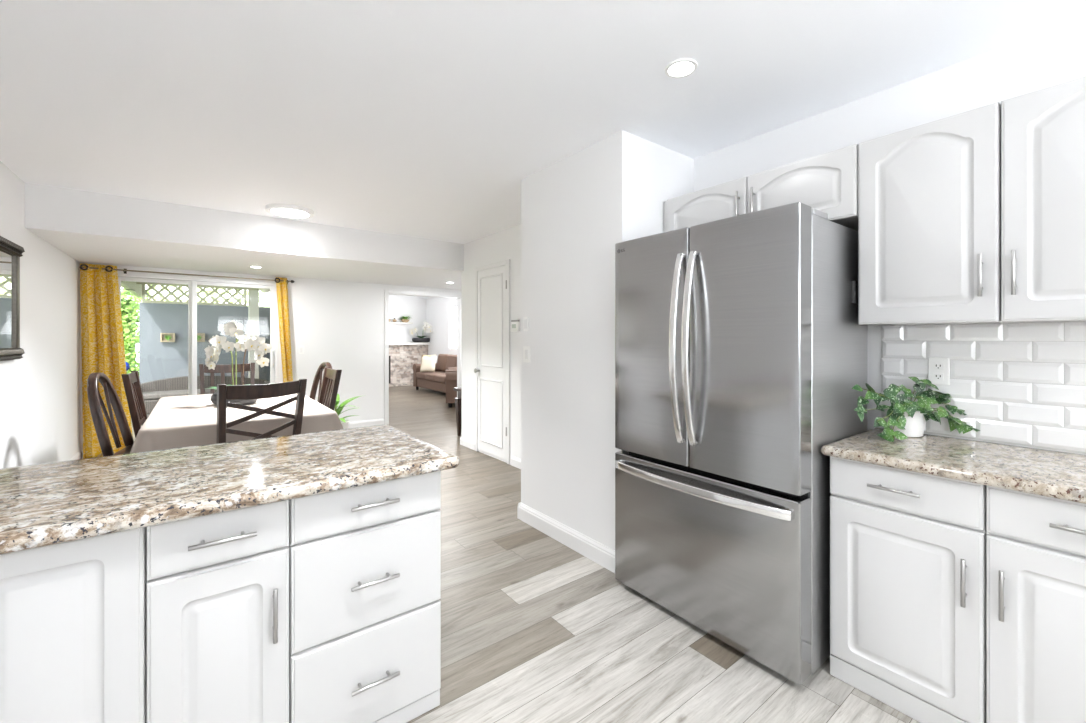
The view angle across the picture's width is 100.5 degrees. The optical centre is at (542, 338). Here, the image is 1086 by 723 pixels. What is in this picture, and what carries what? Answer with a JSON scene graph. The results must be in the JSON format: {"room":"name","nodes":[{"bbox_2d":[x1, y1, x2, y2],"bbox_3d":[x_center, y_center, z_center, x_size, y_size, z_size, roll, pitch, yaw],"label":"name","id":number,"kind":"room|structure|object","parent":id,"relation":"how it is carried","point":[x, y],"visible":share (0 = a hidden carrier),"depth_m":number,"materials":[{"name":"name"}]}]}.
{"room":"kitchen","nodes":[
{"label":"kitchen","id":0,"kind":"room"},
{"bbox_2d":[0,161,79,467],"bbox_3d":[-2.173,0.080,1.074,0.120,2.440,9.600,0,0,-37],"label":"wall","id":1,"kind":"structure","parent":0,"point":[40,390],"depth_m":3.62,"materials":[{"name":"white paint"}]},
{"bbox_2d":[0,236,24,360],"bbox_3d":[-3.392,-0.247,2.823,0.053,0.784,0.822,0,0,-37],"label":"wall mirror","id":2,"kind":"object","parent":1,"relation":"attached to","point":[10,252],"visible":1,"depth_m":2.99,"materials":[{"name":"grey metal"}]},
{"bbox_2d":[0,249,13,348],"bbox_3d":[-3.407,-0.247,2.812,0.010,0.645,0.680,0,0,-37],"label":"mirror glass","id":3,"kind":"object","parent":2,"relation":"attached to","point":[6,257],"depth_m":2.96,"materials":[{"name":"silver metal"}]},
{"bbox_2d":[70,451,81,459],"bbox_3d":[-3.563,1.252,3.013,0.014,0.095,4.590,0,0,-37],"label":"baseboard","id":4,"kind":"structure","parent":1,"relation":"attached to","point":[78,455],"depth_m":4.72,"materials":[{"name":"white wood"}]},
{"bbox_2d":[25,183,463,289],"bbox_3d":[-2.481,-1.025,5.519,4.770,0.430,1.910,0,0,-37],"label":"ceiling","id":5,"kind":"structure","parent":0,"point":[89,227],"depth_m":4.28,"materials":[{"name":"white paint"}]},
{"bbox_2d":[80,262,461,452],"bbox_3d":[-2.458,-0.200,6.811,6.370,3.000,0.120,0,0,-37],"label":"wall","id":6,"kind":"structure","parent":0,"point":[340,324],"depth_m":6.42,"materials":[{"name":"white paint"}]},
{"bbox_2d":[79,267,294,283],"bbox_3d":[-4.106,-0.745,5.398,2.005,0.060,0.134,0,0,-37],"label":"curtain rod","id":7,"kind":"object","parent":6,"relation":"attached to","point":[123,270],"visible":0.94,"depth_m":5.27,"materials":[{"name":"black metal"}]},
{"bbox_2d":[80,263,131,458],"bbox_3d":[-4.704,0.250,4.881,0.425,2.076,0.097,0,0,-37],"label":"curtain","id":8,"kind":"object","parent":7,"relation":"hanging from","point":[102,340],"visible":0.77,"depth_m":4.85,"materials":[{"name":"yellow fabric"}]},
{"bbox_2d":[274,277,292,381],"bbox_3d":[-3.365,0.250,5.903,0.253,2.076,0.075,0,0,-37],"label":"curtain","id":9,"kind":"object","parent":7,"relation":"hanging from","point":[281,286],"visible":0.68,"depth_m":5.90,"materials":[{"name":"yellow fabric"}]},
{"bbox_2d":[118,273,278,394],"bbox_3d":[-4.154,0.290,5.493,1.635,2.020,0.147,0,0,-37],"label":"sliding glass door","id":10,"kind":"structure","parent":6,"relation":"in","point":[192,283],"depth_m":5.45,"materials":[{"name":"white"}]},
{"bbox_2d":[298,346,303,353],"bbox_3d":[-3.270,0.160,6.112,0.070,0.115,0.010,0,0,-37],"label":"light switch","id":11,"kind":"object","parent":6,"relation":"attached to","point":[300,348],"visible":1,"depth_m":6.11,"materials":[{"name":"white plastic"}]},
{"bbox_2d":[348,418,382,427],"bbox_3d":[-2.912,1.252,6.382,1.297,0.095,0.014,0,0,-37],"label":"baseboard","id":12,"kind":"structure","parent":6,"relation":"attached to","point":[355,424],"depth_m":6.61,"materials":[{"name":"white"}]},
{"bbox_2d":[384,289,461,423],"bbox_3d":[-1.889,0.282,7.234,1.323,2.035,0.135,0,0,-37],"label":"trim","id":13,"kind":"structure","parent":6,"relation":"attached to","point":[387,292],"depth_m":6.95,"materials":[{"name":"white wood"}]},
{"bbox_2d":[389,295,425,342],"bbox_3d":[-4.609,-0.200,12.210,3.240,3.000,0.120,0,0,-37],"label":"wall","id":14,"kind":"structure","parent":0,"point":[414,307],"depth_m":12.70,"materials":[{"name":"white paint"}]},
{"bbox_2d":[389,322,412,323],"bbox_3d":[-4.251,-0.417,12.293,1.410,0.035,0.179,0,0,-37],"label":"wall shelf","id":15,"kind":"object","parent":14,"relation":"attached to","point":[389,322],"visible":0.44,"depth_m":12.43,"materials":[{"name":"white wood"}]},
{"bbox_2d":[399,316,410,321],"bbox_3d":[-3.839,-0.544,12.605,0.429,0.216,0.270,0,0,-37],"label":"potted plant","id":16,"kind":"object","parent":15,"relation":"on","point":[405,319],"visible":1,"depth_m":12.55,"materials":[{"name":"green plant"}]},
{"bbox_2d":[426,297,456,362],"bbox_3d":[-1.703,0.000,10.965,0.120,2.600,5.580,0,0,-37],"label":"wall","id":17,"kind":"structure","parent":0,"point":[437,308],"depth_m":12.34,"materials":[{"name":"white paint"}]},
{"bbox_2d":[449,305,456,349],"bbox_3d":[-1.848,-0.270,11.156,0.100,1.160,2.000,0,0,-37],"label":"window","id":18,"kind":"structure","parent":17,"relation":"in","point":[452,306],"depth_m":11.91,"materials":[{"name":"white"}]},
{"bbox_2d":[462,224,520,462],"bbox_3d":[-0.257,0.080,4.634,0.100,2.440,2.310,0,0,-37],"label":"wall","id":19,"kind":"structure","parent":0,"point":[503,245],"depth_m":4.94,"materials":[{"name":"white paint"}]},
{"bbox_2d":[460,437,474,449],"bbox_3d":[-0.894,1.252,5.378,0.014,0.095,0.355,0,0,-37],"label":"baseboard","id":20,"kind":"structure","parent":19,"relation":"attached to","point":[465,442],"depth_m":5.37,"materials":[{"name":"white"}]},
{"bbox_2d":[474,265,506,460],"bbox_3d":[-0.580,0.270,4.936,0.099,2.061,0.662,0,0,-37],"label":"door","id":21,"kind":"structure","parent":19,"relation":"in","point":[492,283],"depth_m":4.92,"materials":[{"name":"white wood"}]},
{"bbox_2d":[475,259,509,463],"bbox_3d":[-0.560,0.245,4.938,0.016,2.110,0.720,0,0,-37],"label":"trim","id":22,"kind":"structure","parent":19,"relation":"attached to","point":[506,262],"depth_m":4.76,"materials":[{"name":"white wood"}]},
{"bbox_2d":[510,320,519,331],"bbox_3d":[-0.282,-0.123,4.559,0.031,0.117,0.140,0,0,-37],"label":"thermostat","id":23,"kind":"object","parent":19,"relation":"attached to","point":[514,324],"visible":1,"depth_m":4.54,"materials":[{"name":"white plastic"}]},
{"bbox_2d":[510,456,520,468],"bbox_3d":[0.026,1.252,4.168,0.014,0.095,1.185,0,0,-37],"label":"baseboard","id":24,"kind":"structure","parent":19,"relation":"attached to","point":[514,461],"depth_m":4.55,"materials":[{"name":"white wood"}]},
{"bbox_2d":[131,385,919,722],"bbox_3d":[-1.293,1.300,5.172,6.600,0.001,15.400,0,0,-37],"label":"floor","id":25,"kind":"structure","parent":0,"point":[534,629],"depth_m":1.91,"materials":[{"name":"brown wood"}]},
{"bbox_2d":[0,527,145,722],"bbox_3d":[-1.304,0.878,1.264,0.331,0.841,0.620,0,0,-37],"label":"base cabinet","id":26,"kind":"object","parent":25,"relation":"on","point":[73,613],"visible":0.69,"depth_m":1.04,"materials":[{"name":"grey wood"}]},
{"bbox_2d":[87,372,133,456],"bbox_3d":[-3.047,0.777,3.451,0.598,1.048,0.450,0,0,-25],"label":"dining chair","id":27,"kind":"object","parent":25,"relation":"on","point":[95,400],"visible":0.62,"depth_m":3.33,"materials":[{"name":"brown wood"}]},
{"bbox_2d":[121,371,147,437],"bbox_3d":[-3.322,0.796,3.999,0.560,1.008,0.496,0,0,-35],"label":"dining chair","id":28,"kind":"object","parent":25,"relation":"on","point":[131,381],"visible":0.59,"depth_m":3.73,"materials":[{"name":"brown wood"}]},
{"bbox_2d":[146,500,288,722],"bbox_3d":[-1.034,0.878,1.446,0.315,0.841,0.656,0,0,-37],"label":"base cabinet","id":29,"kind":"object","parent":25,"relation":"on","point":[217,585],"visible":0.88,"depth_m":1.21,"materials":[{"name":"grey wood"}]},
{"bbox_2d":[199,362,254,394],"bbox_3d":[-3.267,0.786,4.703,0.497,1.028,0.563,0,0,-37],"label":"dining chair","id":30,"kind":"object","parent":25,"relation":"on","point":[227,368],"visible":0.32,"depth_m":4.87,"materials":[{"name":"brown wood"}]},
{"bbox_2d":[217,379,306,442],"bbox_3d":[-1.938,0.786,2.991,0.563,1.028,0.497,0,0,39],"label":"dining chair","id":31,"kind":"object","parent":25,"relation":"on","point":[225,392],"visible":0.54,"depth_m":2.80,"materials":[{"name":"brown wood"}]},
{"bbox_2d":[309,362,332,407],"bbox_3d":[-2.457,0.777,4.583,0.450,1.048,0.567,0,0,40],"label":"dining chair","id":32,"kind":"object","parent":25,"relation":"on","point":[318,376],"visible":0.23,"depth_m":4.82,"materials":[{"name":"brown wood"}]},
{"bbox_2d":[318,367,341,410],"bbox_3d":[-2.159,0.791,4.061,0.571,1.018,0.496,0,0,-37],"label":"dining chair","id":33,"kind":"object","parent":25,"relation":"on","point":[335,375],"visible":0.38,"depth_m":4.22,"materials":[{"name":"brown wood"}]},
{"bbox_2d":[335,394,365,428],"bbox_3d":[-2.582,1.019,5.694,0.672,0.561,0.753,0,0,-37],"label":"potted plant","id":34,"kind":"object","parent":25,"relation":"on","point":[338,409],"visible":0.39,"depth_m":5.73,"materials":[{"name":"green plant"}]},
{"bbox_2d":[289,471,440,722],"bbox_3d":[-0.721,0.878,1.684,0.468,0.841,0.656,0,0,-37],"label":"base cabinet","id":35,"kind":"object","parent":25,"relation":"on","point":[365,560],"visible":0.87,"depth_m":1.44,"materials":[{"name":"grey wood"}]},
{"bbox_2d":[389,383,412,386],"bbox_3d":[-4.272,1.278,12.064,2.000,0.045,0.219,0,0,-37],"label":"hearth","id":36,"kind":"object","parent":25,"relation":"on","point":[402,384],"visible":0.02,"depth_m":12.26,"materials":[{"name":"stone"}]},
{"bbox_2d":[389,345,427,383],"bbox_3d":[-4.252,0.745,12.299,2.315,1.110,0.152,0,0,-37],"label":"fireplace","id":37,"kind":"object","parent":25,"relation":"on","point":[402,358],"visible":0.27,"depth_m":12.51,"materials":[{"name":"stone"}]},
{"bbox_2d":[389,342,429,344],"bbox_3d":[-4.227,0.157,12.225,2.365,0.063,0.300,0,0,-37],"label":"mantel","id":38,"kind":"object","parent":37,"relation":"on","point":[425,343],"visible":0.44,"depth_m":12.47,"materials":[{"name":"white wood"}]},
{"bbox_2d":[409,321,432,342],"bbox_3d":[-3.431,-0.173,12.716,0.572,0.595,0.471,0,0,-37],"label":"potted orchid","id":39,"kind":"object","parent":38,"relation":"on","point":[426,327],"visible":1,"depth_m":12.67,"materials":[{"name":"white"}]},
{"bbox_2d":[412,338,429,342],"bbox_3d":[-3.430,0.059,12.742,0.540,0.130,0.180,0,0,-37],"label":"bowl","id":40,"kind":"object","parent":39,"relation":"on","point":[416,340],"depth_m":12.65,"materials":[{"name":"black ceramic"}]},
{"bbox_2d":[413,354,456,392],"bbox_3d":[-2.294,0.851,10.817,0.900,0.899,2.110,0,0,-37],"label":"sofa","id":41,"kind":"object","parent":25,"relation":"on","point":[436,380],"visible":0.44,"depth_m":10.88,"materials":[{"name":"fabric"}]},
{"bbox_2d":[420,357,435,371],"bbox_3d":[-2.767,0.629,10.910,0.380,0.365,0.161,0,0,11],"label":"throw pillow","id":42,"kind":"object","parent":41,"relation":"on","point":[428,363],"visible":1,"depth_m":10.86,"materials":[{"name":"beige fabric"}]},
{"bbox_2d":[416,371,444,379],"bbox_3d":[-2.720,0.917,11.188,0.670,0.155,0.545,0,0,-37],"label":"seat cushion","id":43,"kind":"object","parent":41,"relation":"on","point":[419,375],"depth_m":11.04,"materials":[{"name":"fabric"}]},
{"bbox_2d":[425,373,444,380],"bbox_3d":[-2.385,0.917,10.748,0.670,0.155,0.545,0,0,-37],"label":"seat cushion","id":44,"kind":"object","parent":41,"relation":"on","point":[428,376],"depth_m":10.55,"materials":[{"name":"fabric"}]},
{"bbox_2d":[435,375,445,382],"bbox_3d":[-2.051,0.917,10.307,0.670,0.155,0.545,0,0,-37],"label":"seat cushion","id":45,"kind":"object","parent":41,"relation":"on","point":[438,378],"depth_m":10.10,"materials":[{"name":"fabric"}]},
{"bbox_2d":[436,354,448,371],"bbox_3d":[-2.498,0.620,11.357,0.203,0.438,0.533,0,0,-37],"label":"cushion","id":46,"kind":"object","parent":41,"relation":"on","point":[442,358],"depth_m":11.28,"materials":[{"name":"fabric"}]},
{"bbox_2d":[446,354,456,367],"bbox_3d":[-2.163,0.620,10.917,0.203,0.438,0.533,0,0,-37],"label":"cushion","id":47,"kind":"object","parent":41,"relation":"on","point":[451,360],"depth_m":10.87,"materials":[{"name":"fabric"}]},
{"bbox_2d":[445,370,456,407],"bbox_3d":[-1.464,0.851,8.907,0.900,0.899,0.930,0,0,-12],"label":"armchair","id":48,"kind":"object","parent":25,"relation":"on","point":[451,375],"visible":0.29,"depth_m":8.41,"materials":[{"name":"fabric"}]},
{"bbox_2d":[453,387,461,435],"bbox_3d":[-0.780,0.980,6.140,0.800,0.640,0.320,0,0,-37],"label":"console table","id":49,"kind":"object","parent":25,"relation":"on","point":[458,401],"visible":0.21,"depth_m":5.99,"materials":[{"name":"brown wood"}]},
{"bbox_2d":[615,202,866,684],"bbox_3d":[0.901,0.401,2.189,0.776,1.798,0.934,0,0,-37],"label":"refrigerator","id":50,"kind":"object","parent":25,"relation":"on","point":[741,344],"visible":0.98,"depth_m":1.87,"materials":[{"name":"silver metal"}]},
{"bbox_2d":[830,456,986,722],"bbox_3d":[1.444,0.875,1.730,0.606,0.848,0.432,0,0,-37],"label":"base cabinet","id":51,"kind":"object","parent":25,"relation":"on","point":[908,548],"visible":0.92,"depth_m":1.55,"materials":[{"name":"grey wood"}]},
{"bbox_2d":[986,485,1085,722],"bbox_3d":[1.708,0.875,1.384,0.606,0.848,0.432,0,0,-37],"label":"base cabinet","id":52,"kind":"object","parent":25,"relation":"on","point":[1036,544],"visible":0.93,"depth_m":1.31,"materials":[{"name":"grey wood"}]},
{"bbox_2d":[821,427,1085,503],"bbox_3d":[1.573,0.431,1.568,0.607,0.038,0.892,0,0,-37],"label":"countertop","id":53,"kind":"structure","parent":52,"relation":"on","point":[1048,473],"depth_m":1.53,"materials":[{"name":"beige stone"}]},
{"bbox_2d":[852,377,979,441],"bbox_3d":[1.506,0.288,1.889,0.605,0.250,0.218,0,0,-7],"label":"potted plant","id":54,"kind":"object","parent":53,"relation":"on","point":[904,418],"visible":0.97,"depth_m":1.84,"materials":[{"name":"green plant"}]},
{"bbox_3d":[-2.552,0.927,3.795,1.070,0.746,1.910,0,0,-37],"label":"dining table","id":55,"kind":"object","parent":25,"relation":"on","visible":0},
{"bbox_2d":[130,394,342,452],"bbox_3d":[-2.552,0.675,3.796,1.256,0.250,2.097,0,0,-37],"label":"tablecloth","id":56,"kind":"object","parent":55,"relation":"on","point":[187,420],"visible":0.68,"depth_m":3.13,"materials":[{"name":"beige fabric"}]},
{"bbox_2d":[210,393,257,405],"bbox_3d":[-2.566,0.505,3.764,0.370,0.090,0.240,0,0,0],"label":"bowl","id":57,"kind":"object","parent":56,"relation":"on","point":[214,396],"depth_m":3.68,"materials":[{"name":"grey glass"}]},
{"bbox_2d":[204,320,271,405],"bbox_3d":[-2.535,0.198,3.749,0.448,0.704,0.459,0,0,-37],"label":"potted orchid","id":58,"kind":"object","parent":56,"relation":"on","point":[231,328],"visible":0.88,"depth_m":3.70,"materials":[{"name":"white plant"}]},
{"bbox_3d":[-1.673,0.879,0.996,0.577,0.842,0.600,0,0,-37],"label":"panel","id":59,"kind":"object","parent":25,"relation":"on","visible":0},
{"bbox_2d":[0,424,458,554],"bbox_3d":[-1.220,0.438,1.374,1.755,0.040,0.785,0,0,-37],"label":"countertop","id":60,"kind":"structure","parent":59,"relation":"on","point":[45,504],"depth_m":1.35,"materials":[{"name":"white stone"}]},
{"bbox_2d":[0,0,1085,243],"bbox_3d":[-0.062,-1.190,1.329,3.790,0.100,7.690,0,0,-37],"label":"ceiling","id":61,"kind":"structure","parent":0,"point":[426,119],"depth_m":2.03,"materials":[{"name":"white paint"}]},
{"bbox_2d":[265,203,313,218],"bbox_3d":[-2.245,-1.123,4.015,0.384,0.033,0.384,0,0,-37],"label":"recessed light","id":62,"kind":"object","parent":61,"relation":"in","point":[278,209],"visible":1,"depth_m":3.96,"materials":[{"name":"white plastic"}]},
{"bbox_2d":[271,209,308,216],"bbox_3d":[-2.245,-1.118,4.015,0.297,0.014,0.297,0,0,-37],"label":"diffuser","id":63,"kind":"object","parent":62,"relation":"attached to","point":[278,212],"depth_m":4.00,"materials":[{"name":"white plastic"}]},
{"bbox_2d":[665,58,697,77],"bbox_3d":[0.583,-1.137,1.907,0.133,0.007,0.133,0,0,-37],"label":"recessed light","id":64,"kind":"object","parent":61,"relation":"in","point":[679,68],"visible":1,"depth_m":1.90,"materials":[{"name":"white plastic"}]},
{"bbox_2d":[668,62,693,75],"bbox_3d":[0.583,-1.136,1.907,0.103,0.003,0.103,0,0,38],"label":"diffuser","id":65,"kind":"object","parent":64,"relation":"attached to","point":[674,68],"depth_m":1.90,"materials":[{"name":"white plastic"}]},
{"bbox_2d":[519,130,693,572],"bbox_3d":[0.451,0.080,3.106,0.823,2.440,0.980,0,0,-37],"label":"wall","id":66,"kind":"structure","parent":0,"point":[575,210],"depth_m":2.77,"materials":[{"name":"white paint"}]},
{"bbox_2d":[517,502,520,518],"bbox_3d":[0.109,1.242,3.473,0.723,0.115,0.018,0,0,-37],"label":"baseboard","id":67,"kind":"structure","parent":66,"relation":"attached to","point":[520,502],"depth_m":3.25,"materials":[{"name":"white wood"}]},
{"bbox_2d":[524,317,528,330],"bbox_3d":[-0.121,-0.100,3.199,0.010,0.100,0.060,0,0,-37],"label":"light switch","id":68,"kind":"object","parent":66,"relation":"attached to","point":[526,319],"visible":1,"depth_m":3.19,"materials":[{"name":"white plastic"}]},
{"bbox_2d":[523,346,530,362],"bbox_3d":[-0.115,0.115,3.191,0.010,0.115,0.085,0,0,-37],"label":"light switch","id":69,"kind":"object","parent":66,"relation":"attached to","point":[526,349],"visible":1,"depth_m":3.18,"materials":[{"name":"white plastic"}]},
{"bbox_2d":[694,17,1085,454],"bbox_3d":[2.322,0.080,1.187,0.120,2.440,4.340,0,0,-37],"label":"wall","id":70,"kind":"structure","parent":0,"point":[1055,56],"depth_m":2.02,"materials":[{"name":"white paint"}]},
{"bbox_2d":[664,144,857,231],"bbox_3d":[1.119,-0.662,2.368,0.361,0.300,0.998,0,0,-37],"label":"upper cabinet","id":71,"kind":"object","parent":70,"relation":"attached to","point":[827,182],"visible":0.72,"depth_m":2.12,"materials":[{"name":"grey wood"}]},
{"bbox_2d":[858,102,1010,324],"bbox_3d":[1.550,-0.434,1.802,0.361,0.756,0.418,0,0,-37],"label":"upper cabinet","id":72,"kind":"object","parent":70,"relation":"attached to","point":[929,194],"visible":1,"depth_m":1.69,"materials":[{"name":"grey wood"}]},
{"bbox_2d":[881,322,1085,453],"bbox_3d":[1.819,0.177,1.739,0.010,0.468,0.865,0,0,-37],"label":"tile backsplash","id":73,"kind":"structure","parent":70,"relation":"attached to","point":[1023,384],"depth_m":1.76,"materials":[{"name":"white tile"}]},
{"bbox_2d":[928,357,949,384],"bbox_3d":[1.674,0.140,1.913,0.009,0.115,0.070,0,0,-37],"label":"wall outlet","id":74,"kind":"object","parent":73,"relation":"attached to","point":[938,368],"visible":0.97,"depth_m":1.91,"materials":[{"name":"white plastic"}]},
{"bbox_2d":[933,363,943,368],"bbox_3d":[1.672,0.118,1.912,0.003,0.028,0.034,0,0,-37],"label":"receptacle","id":75,"kind":"object","parent":74,"relation":"attached to","point":[935,365],"depth_m":1.91,"materials":[{"name":"white plastic"}]},
{"bbox_2d":[933,373,943,379],"bbox_3d":[1.672,0.162,1.912,0.003,0.028,0.034,0,0,-37],"label":"receptacle","id":76,"kind":"object","parent":74,"relation":"attached to","point":[936,376],"depth_m":1.91,"materials":[{"name":"white plastic"}]},
{"bbox_2d":[1001,76,1085,322],"bbox_3d":[1.805,-0.434,1.467,0.361,0.756,0.418,0,0,-37],"label":"upper cabinet","id":77,"kind":"object","parent":70,"relation":"attached to","point":[1043,131],"visible":1,"depth_m":1.47,"materials":[{"name":"grey wood"}]},
{"label":"outside","id":78,"kind":"structure","parent":0,"visible":0},
{"bbox_3d":[-12.122,1.390,10.237,11.090,0.060,17.029,0,0,-37],"label":"lawn","id":79,"kind":"structure","parent":78,"visible":0},
{"bbox_2d":[121,287,149,373],"bbox_3d":[-9.496,0.200,7.768,4.283,2.462,1.339,0,0,-37],"label":"hedge","id":80,"kind":"object","parent":79,"relation":"on","point":[129,308],"visible":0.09,"depth_m":8.57,"materials":[{"name":"green plant"}]},
{"bbox_2d":[121,284,269,306],"bbox_3d":[-7.503,-0.558,10.851,4.709,3.847,0.938,0,0,-37],"label":"tree","id":81,"kind":"object","parent":79,"relation":"on","point":[209,290],"visible":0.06,"depth_m":10.59,"materials":[{"name":"green plant"}]},
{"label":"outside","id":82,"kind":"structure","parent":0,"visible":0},
{"bbox_3d":[-5.243,1.335,7.302,3.690,0.047,4.029,0,0,-37],"label":"patio","id":83,"kind":"object","parent":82,"visible":0},
{"bbox_2d":[139,303,269,383],"bbox_3d":[-6.236,0.334,9.203,2.950,1.957,0.200,0,0,-37],"label":"wall","id":84,"kind":"structure","parent":83,"relation":"on","point":[158,360],"depth_m":8.59,"materials":[{"name":"blue paint"}]},
{"bbox_2d":[160,333,174,341],"bbox_3d":[-7.003,-0.010,8.436,0.210,0.168,0.090,0,0,-37],"label":"wall planter","id":85,"kind":"object","parent":84,"relation":"attached to","point":[164,337],"visible":1,"depth_m":8.43,"materials":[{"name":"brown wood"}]},
{"bbox_2d":[142,284,246,305],"bbox_3d":[-6.715,-0.840,8.776,1.610,0.380,0.060,0,0,-37],"label":"lattice screen","id":86,"kind":"object","parent":84,"relation":"on","point":[144,291],"visible":0.63,"depth_m":8.76,"materials":[{"name":"beige wood"}]},
{"bbox_2d":[197,333,204,341],"bbox_3d":[-6.645,-0.010,8.709,0.210,0.168,0.090,0,0,-37],"label":"wall planter","id":87,"kind":"object","parent":84,"relation":"attached to","point":[200,336],"visible":0.73,"depth_m":8.72,"materials":[{"name":"brown wood"}]},
{"bbox_2d":[141,376,269,413],"bbox_3d":[-5.783,0.987,7.756,1.900,0.650,0.669,0,0,-37],"label":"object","id":88,"kind":"object","parent":83,"relation":"on","point":[152,391],"visible":0.16,"depth_m":7.62,"materials":[{"name":"grey"}]},
{"bbox_2d":[142,388,216,399],"bbox_3d":[-5.756,0.924,7.721,1.720,0.085,0.520,0,0,-37],"label":"cushion","id":89,"kind":"object","parent":88,"relation":"on","point":[155,393],"depth_m":7.35,"materials":[{"name":"grey fabric"}]},
{"bbox_2d":[248,290,258,378],"bbox_3d":[-5.869,0.137,9.167,0.170,2.351,0.200,0,0,-37],"label":"patio post","id":90,"kind":"object","parent":83,"relation":"on","point":[253,295],"visible":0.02,"depth_m":9.09,"materials":[{"name":"grey paint"}]},
{"bbox_2d":[121,281,259,297],"bbox_3d":[-5.064,-0.930,7.628,3.010,0.340,4.325,0,0,-37],"label":"patio cover","id":91,"kind":"object","parent":90,"relation":"on","point":[136,286],"visible":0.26,"depth_m":7.92,"materials":[{"name":"grey paint"}]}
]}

